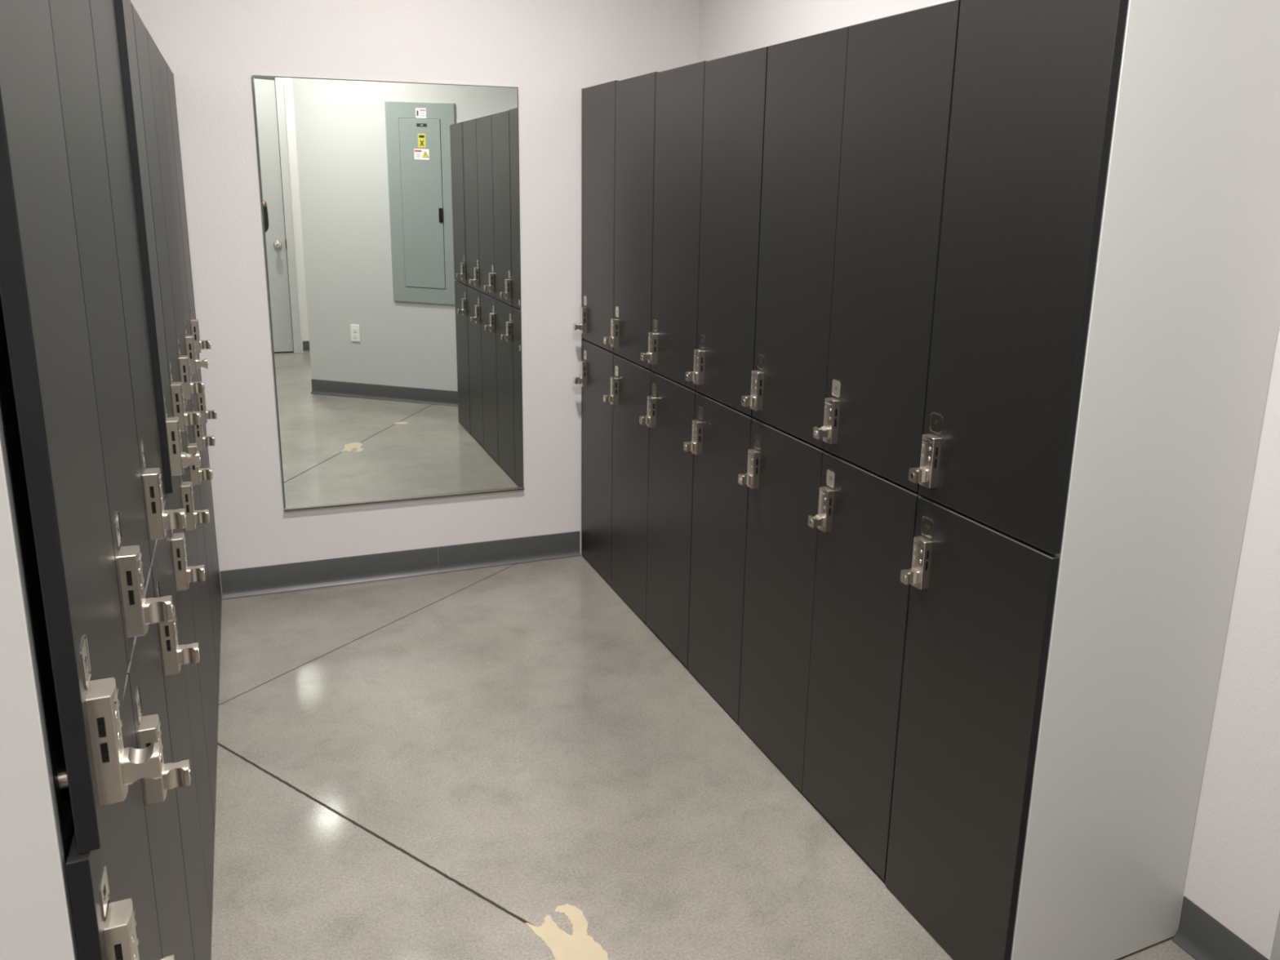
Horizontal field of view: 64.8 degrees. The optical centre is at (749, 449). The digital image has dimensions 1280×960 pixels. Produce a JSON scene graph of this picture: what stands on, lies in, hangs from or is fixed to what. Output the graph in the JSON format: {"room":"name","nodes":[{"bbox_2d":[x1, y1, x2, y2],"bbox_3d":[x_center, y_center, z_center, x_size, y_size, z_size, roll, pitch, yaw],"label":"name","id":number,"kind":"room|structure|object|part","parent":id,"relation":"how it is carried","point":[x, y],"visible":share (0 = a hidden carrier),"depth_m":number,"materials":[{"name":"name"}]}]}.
{"room":"changing room","nodes":[
{"label":"changing room","id":0,"kind":"room"},
{"bbox_2d":[130,0,699,598],"bbox_3d":[-1.306,-0.921,3.660,2.620,2.900,0.120,-5,16,-26],"label":"wall","id":1,"kind":"structure","parent":0,"point":[551,51],"depth_m":3.63,"materials":[{"name":"white paint"}]},
{"bbox_2d":[252,75,524,511],"bbox_3d":[-1.284,-0.556,3.692,0.887,1.548,0.015,-5,16,-26],"label":"wall mirror","id":2,"kind":"object","parent":1,"relation":"attached to","point":[391,210],"visible":1,"depth_m":3.67,"materials":[{"name":"silver mirror"}]},
{"bbox_2d":[220,531,580,599],"bbox_3d":[-1.321,0.449,3.944,1.350,0.106,0.016,-5,16,-26],"label":"baseboard","id":3,"kind":"structure","parent":1,"relation":"attached to","point":[281,578],"depth_m":3.91,"materials":[{"name":"rubber"}]},
{"bbox_2d":[210,554,1195,959],"bbox_3d":[0.509,1.400,0.902,3.300,0.120,7.850,-5,16,-26],"label":"floor","id":4,"kind":"structure","parent":0,"point":[431,766],"depth_m":2.53,"materials":[{"name":"concrete"}]},
{"bbox_2d":[0,408,79,959],"bbox_3d":[-0.796,0.386,0.741,0.485,1.805,0.018,-5,16,-26],"label":"end panel","id":5,"kind":"object","parent":4,"relation":"on","point":[37,920],"visible":1,"depth_m":0.81,"materials":[{"name":"grey laminate"}]},
{"bbox_2d":[62,674,174,959],"bbox_3d":[-0.862,0.768,1.013,0.552,0.932,0.366,-5,16,-26],"label":"locker","id":6,"kind":"object","parent":4,"relation":"on","point":[111,888],"visible":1,"depth_m":0.94,"materials":[{"name":"black metal"}]},
{"bbox_2d":[0,0,162,853],"bbox_3d":[-0.821,-0.109,0.797,0.561,0.873,0.367,-5,16,-26],"label":"locker","id":7,"kind":"object","parent":6,"relation":"on","point":[48,406],"visible":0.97,"depth_m":0.84,"materials":[{"name":"black laminate"}]},
{"bbox_3d":[-0.562,0.180,0.847,0.002,0.037,0.037,-5,16,-28],"label":"number plate","id":8,"kind":"part","parent":7,"relation":"part of","materials":[{"name":"silver metal"}]},
{"bbox_3d":[-0.538,0.278,0.886,0.028,0.026,0.026,-5,16,-28],"label":"knob","id":9,"kind":"part","parent":7,"relation":"part of","materials":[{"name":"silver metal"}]},
{"bbox_3d":[-0.579,0.398,0.897,0.002,0.037,0.037,-5,16,-26],"label":"number plate","id":10,"kind":"part","parent":6,"relation":"part of","materials":[{"name":"silver metal"}]},
{"bbox_3d":[-0.554,0.494,0.935,0.028,0.026,0.026,-5,16,-26],"label":"knob","id":11,"kind":"part","parent":6,"relation":"part of","materials":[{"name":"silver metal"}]},
{"bbox_2d":[126,567,194,959],"bbox_3d":[-1.026,0.682,1.332,0.553,0.932,0.367,-5,16,-26],"label":"locker","id":12,"kind":"object","parent":4,"relation":"on","point":[144,668],"visible":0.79,"depth_m":1.34,"materials":[{"name":"black"}]},
{"bbox_2d":[48,0,173,666],"bbox_3d":[-0.989,-0.195,1.114,0.552,0.873,0.367,-5,16,-26],"label":"locker","id":13,"kind":"object","parent":12,"relation":"on","point":[71,20],"visible":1,"depth_m":1.18,"materials":[{"name":"black laminate"}]},
{"bbox_3d":[-0.733,0.095,1.162,0.002,0.037,0.037,-5,16,-26],"label":"number plate","id":14,"kind":"part","parent":13,"relation":"part of","materials":[{"name":"silver metal"}]},
{"bbox_3d":[-0.709,0.193,1.200,0.028,0.026,0.026,-5,16,-26],"label":"knob","id":15,"kind":"part","parent":13,"relation":"part of","materials":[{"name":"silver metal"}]},
{"bbox_3d":[-0.743,0.311,1.216,0.002,0.037,0.037,-5,16,-26],"label":"number plate","id":16,"kind":"part","parent":12,"relation":"part of","materials":[{"name":"silver metal"}]},
{"bbox_3d":[-0.718,0.408,1.254,0.028,0.026,0.026,-5,16,-26],"label":"knob","id":17,"kind":"part","parent":12,"relation":"part of","materials":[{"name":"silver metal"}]},
{"bbox_2d":[149,497,211,959],"bbox_3d":[-1.190,0.596,1.650,0.553,0.932,0.367,-5,16,-26],"label":"locker","id":18,"kind":"object","parent":4,"relation":"on","point":[174,655],"visible":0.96,"depth_m":1.70,"materials":[{"name":"black"}]},
{"bbox_2d":[88,0,186,560],"bbox_3d":[-1.153,-0.281,1.432,0.553,0.873,0.367,-5,16,-26],"label":"locker","id":19,"kind":"object","parent":18,"relation":"on","point":[103,14],"visible":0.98,"depth_m":1.50,"materials":[{"name":"black laminate"}]},
{"bbox_3d":[-0.897,0.009,1.480,0.002,0.037,0.037,-5,16,-26],"label":"number plate","id":20,"kind":"part","parent":19,"relation":"part of","materials":[{"name":"silver metal"}]},
{"bbox_3d":[-0.872,0.107,1.519,0.028,0.026,0.026,-5,16,-26],"label":"knob","id":21,"kind":"part","parent":19,"relation":"part of","materials":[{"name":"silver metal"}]},
{"bbox_3d":[-0.906,0.225,1.534,0.002,0.037,0.037,-5,16,-26],"label":"number plate","id":22,"kind":"part","parent":18,"relation":"part of","materials":[{"name":"silver metal"}]},
{"bbox_3d":[-0.881,0.322,1.572,0.028,0.026,0.026,-5,16,-26],"label":"knob","id":23,"kind":"part","parent":18,"relation":"part of","materials":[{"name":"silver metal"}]},
{"bbox_2d":[164,475,214,930],"bbox_3d":[-1.354,0.510,1.969,0.552,0.932,0.367,-5,16,-26],"label":"locker","id":24,"kind":"object","parent":4,"relation":"on","point":[184,575],"visible":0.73,"depth_m":2.02,"materials":[{"name":"black"}]},
{"bbox_2d":[114,0,200,493],"bbox_3d":[-1.312,-0.367,1.753,0.562,0.873,0.367,-5,16,-26],"label":"locker","id":25,"kind":"object","parent":24,"relation":"on","point":[174,460],"visible":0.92,"depth_m":1.76,"materials":[{"name":"black"}]},
{"bbox_3d":[-1.115,-0.384,1.850,0.016,0.871,0.366,-5,16,-28],"label":"door","id":26,"kind":"part","parent":25,"relation":"part of","materials":[{"name":"black laminate"}]},
{"bbox_3d":[-1.053,-0.078,1.803,0.002,0.037,0.037,-5,16,-28],"label":"number plate","id":27,"kind":"part","parent":25,"relation":"part of","materials":[{"name":"silver metal"}]},
{"bbox_3d":[-1.028,0.019,1.842,0.028,0.026,0.026,-5,16,-28],"label":"knob","id":28,"kind":"part","parent":25,"relation":"part of","materials":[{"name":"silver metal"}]},
{"bbox_3d":[-1.046,0.236,1.891,0.028,0.026,0.026,-5,16,-26],"label":"knob","id":29,"kind":"part","parent":24,"relation":"part of","materials":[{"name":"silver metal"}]},
{"bbox_2d":[172,72,222,601],"bbox_3d":[-1.887,-0.325,3.410,0.018,1.805,0.038,-5,16,-26],"label":"strip","id":30,"kind":"object","parent":4,"relation":"on","point":[172,73],"visible":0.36,"depth_m":3.35,"materials":[{"name":"black"}]},
{"bbox_2d":[178,431,217,828],"bbox_3d":[-1.518,0.424,2.287,0.553,0.932,0.367,-5,16,-26],"label":"locker","id":31,"kind":"object","parent":4,"relation":"on","point":[193,517],"visible":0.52,"depth_m":2.35,"materials":[{"name":"black laminate"}]},
{"bbox_2d":[131,3,200,431],"bbox_3d":[-1.481,-0.453,2.069,0.553,0.873,0.367,-5,16,-26],"label":"locker","id":32,"kind":"object","parent":31,"relation":"on","point":[193,418],"visible":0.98,"depth_m":2.13,"materials":[{"name":"black laminate"}]},
{"bbox_3d":[-1.284,-0.470,2.166,0.016,0.871,0.366,-5,16,-26],"label":"door","id":33,"kind":"part","parent":32,"relation":"part of","materials":[{"name":"black laminate"}]},
{"bbox_3d":[-1.225,-0.164,2.118,0.002,0.037,0.037,-5,16,-26],"label":"number plate","id":34,"kind":"part","parent":32,"relation":"part of","materials":[{"name":"silver metal"}]},
{"bbox_3d":[-1.200,-0.066,2.156,0.028,0.026,0.026,-5,16,-26],"label":"knob","id":35,"kind":"part","parent":32,"relation":"part of","materials":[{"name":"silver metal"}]},
{"bbox_3d":[-1.210,0.149,2.209,0.028,0.026,0.026,-5,16,-26],"label":"knob","id":36,"kind":"part","parent":31,"relation":"part of","materials":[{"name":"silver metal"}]},
{"bbox_2d":[184,398,218,751],"bbox_3d":[-1.682,0.338,2.606,0.552,0.932,0.367,-5,16,-26],"label":"locker","id":37,"kind":"object","parent":4,"relation":"on","point":[197,474],"visible":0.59,"depth_m":2.67,"materials":[{"name":"black"}]},
{"bbox_2d":[146,28,204,405],"bbox_3d":[-1.645,-0.539,2.388,0.553,0.873,0.367,-5,16,-26],"label":"locker","id":38,"kind":"object","parent":37,"relation":"on","point":[189,388],"visible":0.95,"depth_m":2.45,"materials":[{"name":"black"}]},
{"bbox_3d":[-1.448,-0.556,2.485,0.016,0.871,0.366,-5,16,-26],"label":"door","id":39,"kind":"part","parent":38,"relation":"part of","materials":[{"name":"black laminate"}]},
{"bbox_3d":[-1.389,-0.250,2.436,0.002,0.037,0.037,-5,16,-26],"label":"number plate","id":40,"kind":"part","parent":38,"relation":"part of","materials":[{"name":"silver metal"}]},
{"bbox_3d":[-1.364,-0.152,2.474,0.028,0.026,0.026,-5,16,-26],"label":"knob","id":41,"kind":"part","parent":38,"relation":"part of","materials":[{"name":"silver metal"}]},
{"bbox_3d":[-1.399,-0.033,2.490,0.002,0.037,0.037,-5,16,-26],"label":"number plate","id":42,"kind":"part","parent":37,"relation":"part of","materials":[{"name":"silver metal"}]},
{"bbox_3d":[-1.374,0.063,2.528,0.028,0.026,0.026,-5,16,-26],"label":"knob","id":43,"kind":"part","parent":37,"relation":"part of","materials":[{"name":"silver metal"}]},
{"bbox_2d":[191,373,220,689],"bbox_3d":[-1.846,0.251,2.925,0.553,0.932,0.367,-5,16,-26],"label":"locker","id":44,"kind":"object","parent":4,"relation":"on","point":[202,441],"visible":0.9,"depth_m":2.99,"materials":[{"name":"black"}]},
{"bbox_2d":[157,48,208,375],"bbox_3d":[-1.809,-0.626,2.706,0.552,0.873,0.367,-5,16,-26],"label":"locker","id":45,"kind":"object","parent":44,"relation":"on","point":[195,363],"visible":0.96,"depth_m":2.77,"materials":[{"name":"black laminate"}]},
{"bbox_3d":[-1.612,-0.642,2.803,0.016,0.871,0.366,-5,16,-26],"label":"door","id":46,"kind":"part","parent":45,"relation":"part of","materials":[{"name":"black laminate"}]},
{"bbox_3d":[-1.529,-0.238,2.793,0.028,0.026,0.026,-5,16,-26],"label":"knob","id":47,"kind":"part","parent":45,"relation":"part of","materials":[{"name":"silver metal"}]},
{"bbox_3d":[-1.538,-0.023,2.846,0.028,0.026,0.026,-5,16,-26],"label":"knob","id":48,"kind":"part","parent":44,"relation":"part of","materials":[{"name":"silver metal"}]},
{"bbox_2d":[195,353,222,638],"bbox_3d":[-2.010,0.165,3.243,0.552,0.932,0.367,-5,16,-26],"label":"locker","id":49,"kind":"object","parent":4,"relation":"on","point":[206,415],"visible":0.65,"depth_m":3.31,"materials":[{"name":"black laminate"}]},
{"bbox_2d":[165,62,210,353],"bbox_3d":[-1.973,-0.712,3.025,0.553,0.873,0.367,-5,16,-26],"label":"locker","id":50,"kind":"object","parent":49,"relation":"on","point":[199,344],"visible":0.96,"depth_m":3.09,"materials":[{"name":"black laminate"}]},
{"bbox_3d":[-1.776,-0.729,3.122,0.016,0.871,0.366,-5,16,-26],"label":"door","id":51,"kind":"part","parent":50,"relation":"part of","materials":[{"name":"black laminate"}]},
{"bbox_3d":[-1.692,-0.325,3.111,0.028,0.026,0.026,-5,16,-26],"label":"knob","id":52,"kind":"part","parent":50,"relation":"part of","materials":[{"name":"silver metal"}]},
{"bbox_3d":[-1.702,-0.109,3.165,0.028,0.026,0.026,-5,16,-26],"label":"knob","id":53,"kind":"part","parent":49,"relation":"part of","materials":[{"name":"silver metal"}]},
{"bbox_2d":[524,903,608,959],"bbox_3d":[-0.360,1.014,2.056,0.116,0.001,0.232,-8,18,-37],"label":"floor patch","id":54,"kind":"structure","parent":4,"relation":"on","point":[579,945],"depth_m":2.06,"materials":[{"name":"beige"}]},
{"bbox_2d":[581,88,584,555],"bbox_3d":[-0.665,-0.459,4.020,0.018,1.872,0.007,-5,16,-26],"label":"strip","id":55,"kind":"object","parent":4,"relation":"on","point":[582,339],"visible":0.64,"depth_m":4.03,"materials":[{"name":"black"}]},
{"bbox_2d":[573,339,616,586],"bbox_3d":[-0.412,0.035,4.059,0.531,0.922,0.378,-5,16,-26],"label":"locker","id":56,"kind":"object","parent":4,"relation":"on","point":[596,365],"visible":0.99,"depth_m":3.95,"materials":[{"name":"black"}]},
{"bbox_3d":[-0.688,-0.275,4.002,0.028,0.026,0.026,-5,16,-26],"label":"knob","id":57,"kind":"part","parent":56,"relation":"part of","materials":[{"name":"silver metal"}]},
{"bbox_3d":[-0.655,-0.375,3.991,0.002,0.037,0.037,-5,16,-26],"label":"number plate","id":58,"kind":"part","parent":56,"relation":"part of","materials":[{"name":"silver metal"}]},
{"bbox_2d":[573,80,617,352],"bbox_3d":[-0.373,-0.875,3.833,0.531,0.950,0.378,-5,16,-26],"label":"locker","id":59,"kind":"object","parent":56,"relation":"on","point":[597,310],"visible":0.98,"depth_m":3.73,"materials":[{"name":"black laminate"}]},
{"bbox_3d":[-0.680,-0.482,3.950,0.028,0.026,0.026,-5,16,-26],"label":"knob","id":60,"kind":"part","parent":59,"relation":"part of","materials":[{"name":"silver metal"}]},
{"bbox_3d":[-0.646,-0.584,3.939,0.002,0.037,0.037,-5,16,-26],"label":"number plate","id":61,"kind":"part","parent":59,"relation":"part of","materials":[{"name":"silver metal"}]},
{"bbox_2d":[603,354,653,624],"bbox_3d":[-0.243,0.124,3.731,0.532,0.922,0.378,-5,16,-26],"label":"locker","id":62,"kind":"object","parent":4,"relation":"on","point":[630,380],"visible":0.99,"depth_m":3.62,"materials":[{"name":"black"}]},
{"bbox_3d":[-0.520,-0.186,3.674,0.028,0.026,0.026,-5,16,-26],"label":"knob","id":63,"kind":"part","parent":62,"relation":"part of","materials":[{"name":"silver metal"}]},
{"bbox_3d":[-0.486,-0.286,3.662,0.002,0.037,0.037,-5,16,-26],"label":"number plate","id":64,"kind":"part","parent":62,"relation":"part of","materials":[{"name":"silver metal"}]},
{"bbox_2d":[603,71,658,368],"bbox_3d":[-0.204,-0.783,3.505,0.532,0.945,0.378,-5,16,-26],"label":"locker","id":65,"kind":"object","parent":62,"relation":"on","point":[635,96],"visible":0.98,"depth_m":3.39,"materials":[{"name":"black laminate"}]},
{"bbox_3d":[-0.511,-0.393,3.622,0.028,0.026,0.026,-5,16,-26],"label":"knob","id":66,"kind":"part","parent":65,"relation":"part of","materials":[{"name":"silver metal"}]},
{"bbox_3d":[-0.478,-0.495,3.610,0.002,0.037,0.037,-5,16,-26],"label":"number plate","id":67,"kind":"part","parent":65,"relation":"part of","materials":[{"name":"silver metal"}]},
{"bbox_2d":[639,371,699,667],"bbox_3d":[-0.074,0.213,3.402,0.532,0.922,0.378,-5,16,-26],"label":"locker","id":68,"kind":"object","parent":4,"relation":"on","point":[671,404],"visible":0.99,"depth_m":3.29,"materials":[{"name":"black laminate"}]},
{"bbox_3d":[-0.351,-0.097,3.345,0.028,0.026,0.026,-5,16,-26],"label":"knob","id":69,"kind":"part","parent":68,"relation":"part of","materials":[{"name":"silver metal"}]},
{"bbox_3d":[-0.318,-0.198,3.334,0.002,0.037,0.037,-5,16,-26],"label":"number plate","id":70,"kind":"part","parent":68,"relation":"part of","materials":[{"name":"silver metal"}]},
{"bbox_2d":[640,60,706,390],"bbox_3d":[-0.035,-0.692,3.177,0.531,0.941,0.378,-5,16,-26],"label":"locker","id":71,"kind":"object","parent":68,"relation":"on","point":[680,91],"visible":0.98,"depth_m":3.06,"materials":[{"name":"black"}]},
{"bbox_3d":[-0.341,-0.304,3.294,0.028,0.026,0.026,-5,16,-26],"label":"knob","id":72,"kind":"part","parent":71,"relation":"part of","materials":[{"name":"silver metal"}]},
{"bbox_3d":[-0.308,-0.406,3.282,0.002,0.037,0.037,-5,16,-26],"label":"number plate","id":73,"kind":"part","parent":71,"relation":"part of","materials":[{"name":"silver metal"}]},
{"bbox_2d":[683,392,756,723],"bbox_3d":[0.096,0.302,3.074,0.531,0.922,0.378,-5,16,-26],"label":"locker","id":74,"kind":"object","parent":4,"relation":"on","point":[720,445],"visible":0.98,"depth_m":2.96,"materials":[{"name":"black laminate"}]},
{"bbox_3d":[-0.181,-0.008,3.017,0.028,0.026,0.026,-5,16,-26],"label":"knob","id":75,"kind":"part","parent":74,"relation":"part of","materials":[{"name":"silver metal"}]},
{"bbox_3d":[-0.148,-0.109,3.006,0.002,0.037,0.037,-5,16,-26],"label":"number plate","id":76,"kind":"part","parent":74,"relation":"part of","materials":[{"name":"silver metal"}]},
{"bbox_2d":[684,46,768,415],"bbox_3d":[0.134,-0.602,2.849,0.532,0.938,0.378,-5,16,-26],"label":"locker","id":77,"kind":"object","parent":74,"relation":"on","point":[735,85],"visible":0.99,"depth_m":2.73,"materials":[{"name":"black laminate"}]},
{"bbox_3d":[-0.173,-0.215,2.965,0.028,0.026,0.026,-5,16,-26],"label":"knob","id":78,"kind":"part","parent":77,"relation":"part of","materials":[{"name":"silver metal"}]},
{"bbox_3d":[-0.140,-0.318,2.953,0.002,0.037,0.037,-5,16,-26],"label":"number plate","id":79,"kind":"part","parent":77,"relation":"part of","materials":[{"name":"silver metal"}]},
{"bbox_2d":[737,418,827,792],"bbox_3d":[0.265,0.391,2.745,0.532,0.922,0.378,-5,16,-26],"label":"locker","id":80,"kind":"object","parent":4,"relation":"on","point":[783,477],"visible":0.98,"depth_m":2.63,"materials":[{"name":"black"}]},
{"bbox_3d":[-0.012,0.081,2.688,0.028,0.026,0.026,-5,16,-26],"label":"knob","id":81,"kind":"part","parent":80,"relation":"part of","materials":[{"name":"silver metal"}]},
{"bbox_3d":[0.021,-0.020,2.677,0.002,0.037,0.037,-5,16,-26],"label":"number plate","id":82,"kind":"part","parent":80,"relation":"part of","materials":[{"name":"silver metal"}]},
{"bbox_2d":[741,26,848,448],"bbox_3d":[0.303,-0.513,2.520,0.531,0.938,0.378,-5,16,-26],"label":"locker","id":83,"kind":"object","parent":80,"relation":"on","point":[806,76],"visible":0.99,"depth_m":2.40,"materials":[{"name":"black laminate"}]},
{"bbox_3d":[-0.003,-0.127,2.637,0.028,0.026,0.026,-5,16,-26],"label":"knob","id":84,"kind":"part","parent":83,"relation":"part of","materials":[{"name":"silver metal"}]},
{"bbox_3d":[0.030,-0.229,2.625,0.002,0.037,0.037,-5,16,-26],"label":"number plate","id":85,"kind":"part","parent":83,"relation":"part of","materials":[{"name":"silver metal"}]},
{"bbox_2d":[802,451,923,880],"bbox_3d":[0.434,0.479,2.417,0.532,0.922,0.378,-5,16,-26],"label":"locker","id":86,"kind":"object","parent":4,"relation":"on","point":[865,520],"visible":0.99,"depth_m":2.30,"materials":[{"name":"black laminate"}]},
{"bbox_3d":[0.157,0.170,2.360,0.028,0.026,0.026,-5,16,-26],"label":"knob","id":87,"kind":"part","parent":86,"relation":"part of","materials":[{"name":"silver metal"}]},
{"bbox_3d":[0.190,0.069,2.348,0.002,0.037,0.037,-5,16,-26],"label":"number plate","id":88,"kind":"part","parent":86,"relation":"part of","materials":[{"name":"silver metal"}]},
{"bbox_2d":[813,0,960,492],"bbox_3d":[0.472,-0.424,2.192,0.532,0.938,0.378,-5,16,-26],"label":"locker","id":89,"kind":"object","parent":86,"relation":"on","point":[900,68],"visible":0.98,"depth_m":2.07,"materials":[{"name":"black"}]},
{"bbox_3d":[0.166,-0.038,2.308,0.028,0.026,0.026,-5,16,-26],"label":"knob","id":90,"kind":"part","parent":89,"relation":"part of","materials":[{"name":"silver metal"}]},
{"bbox_3d":[0.199,-0.140,2.296,0.002,0.037,0.037,-5,16,-26],"label":"number plate","id":91,"kind":"part","parent":89,"relation":"part of","materials":[{"name":"silver metal"}]},
{"bbox_2d":[884,495,1059,959],"bbox_3d":[0.605,0.570,2.083,0.532,0.922,0.391,-5,16,-26],"label":"locker","id":92,"kind":"object","parent":4,"relation":"on","point":[982,596],"visible":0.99,"depth_m":1.95,"materials":[{"name":"black laminate"}]},
{"bbox_3d":[0.326,0.259,2.031,0.028,0.026,0.026,-5,16,-26],"label":"knob","id":93,"kind":"part","parent":92,"relation":"part of","materials":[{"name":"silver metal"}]},
{"bbox_3d":[0.359,0.158,2.020,0.002,0.037,0.037,-5,16,-26],"label":"number plate","id":94,"kind":"part","parent":92,"relation":"part of","materials":[{"name":"silver metal"}]},
{"bbox_2d":[908,0,1128,554],"bbox_3d":[0.643,-0.334,1.858,0.532,0.938,0.391,-5,16,-26],"label":"locker","id":95,"kind":"object","parent":92,"relation":"on","point":[1035,82],"visible":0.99,"depth_m":1.73,"materials":[{"name":"black laminate"}]},
{"bbox_3d":[0.334,0.051,1.979,0.028,0.026,0.026,-5,16,-26],"label":"knob","id":96,"kind":"part","parent":95,"relation":"part of","materials":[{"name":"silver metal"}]},
{"bbox_3d":[0.367,-0.051,1.968,0.002,0.037,0.037,-5,16,-26],"label":"number plate","id":97,"kind":"part","parent":95,"relation":"part of","materials":[{"name":"silver metal"}]},
{"bbox_2d":[1009,0,1279,959],"bbox_3d":[0.740,0.153,1.822,0.464,1.862,0.018,-5,16,-26],"label":"end panel","id":98,"kind":"object","parent":4,"relation":"on","point":[1184,322],"visible":0.94,"depth_m":1.78,"materials":[{"name":"grey laminate"}]},
{"bbox_2d":[697,0,1279,959],"bbox_3d":[0.472,-0.656,2.898,0.120,2.900,2.904,-5,16,-26],"label":"wall","id":99,"kind":"structure","parent":0,"point":[1233,874],"depth_m":1.96,"materials":[{"name":"white paint"}]},
{"bbox_2d":[1172,896,1268,959],"bbox_3d":[0.955,1.020,2.037,0.016,0.106,0.201,-5,16,-26],"label":"baseboard","id":100,"kind":"structure","parent":99,"relation":"attached to","point":[1198,934],"depth_m":2.07,"materials":[{"name":"rubber"}]},
{"bbox_2d":[1269,909,1279,959],"bbox_3d":[0.798,-0.146,0.906,0.210,2.900,1.744,10,16,26],"label":"wall","id":101,"kind":"structure","parent":0,"point":[1275,953],"depth_m":1.89,"materials":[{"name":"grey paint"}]}
]}

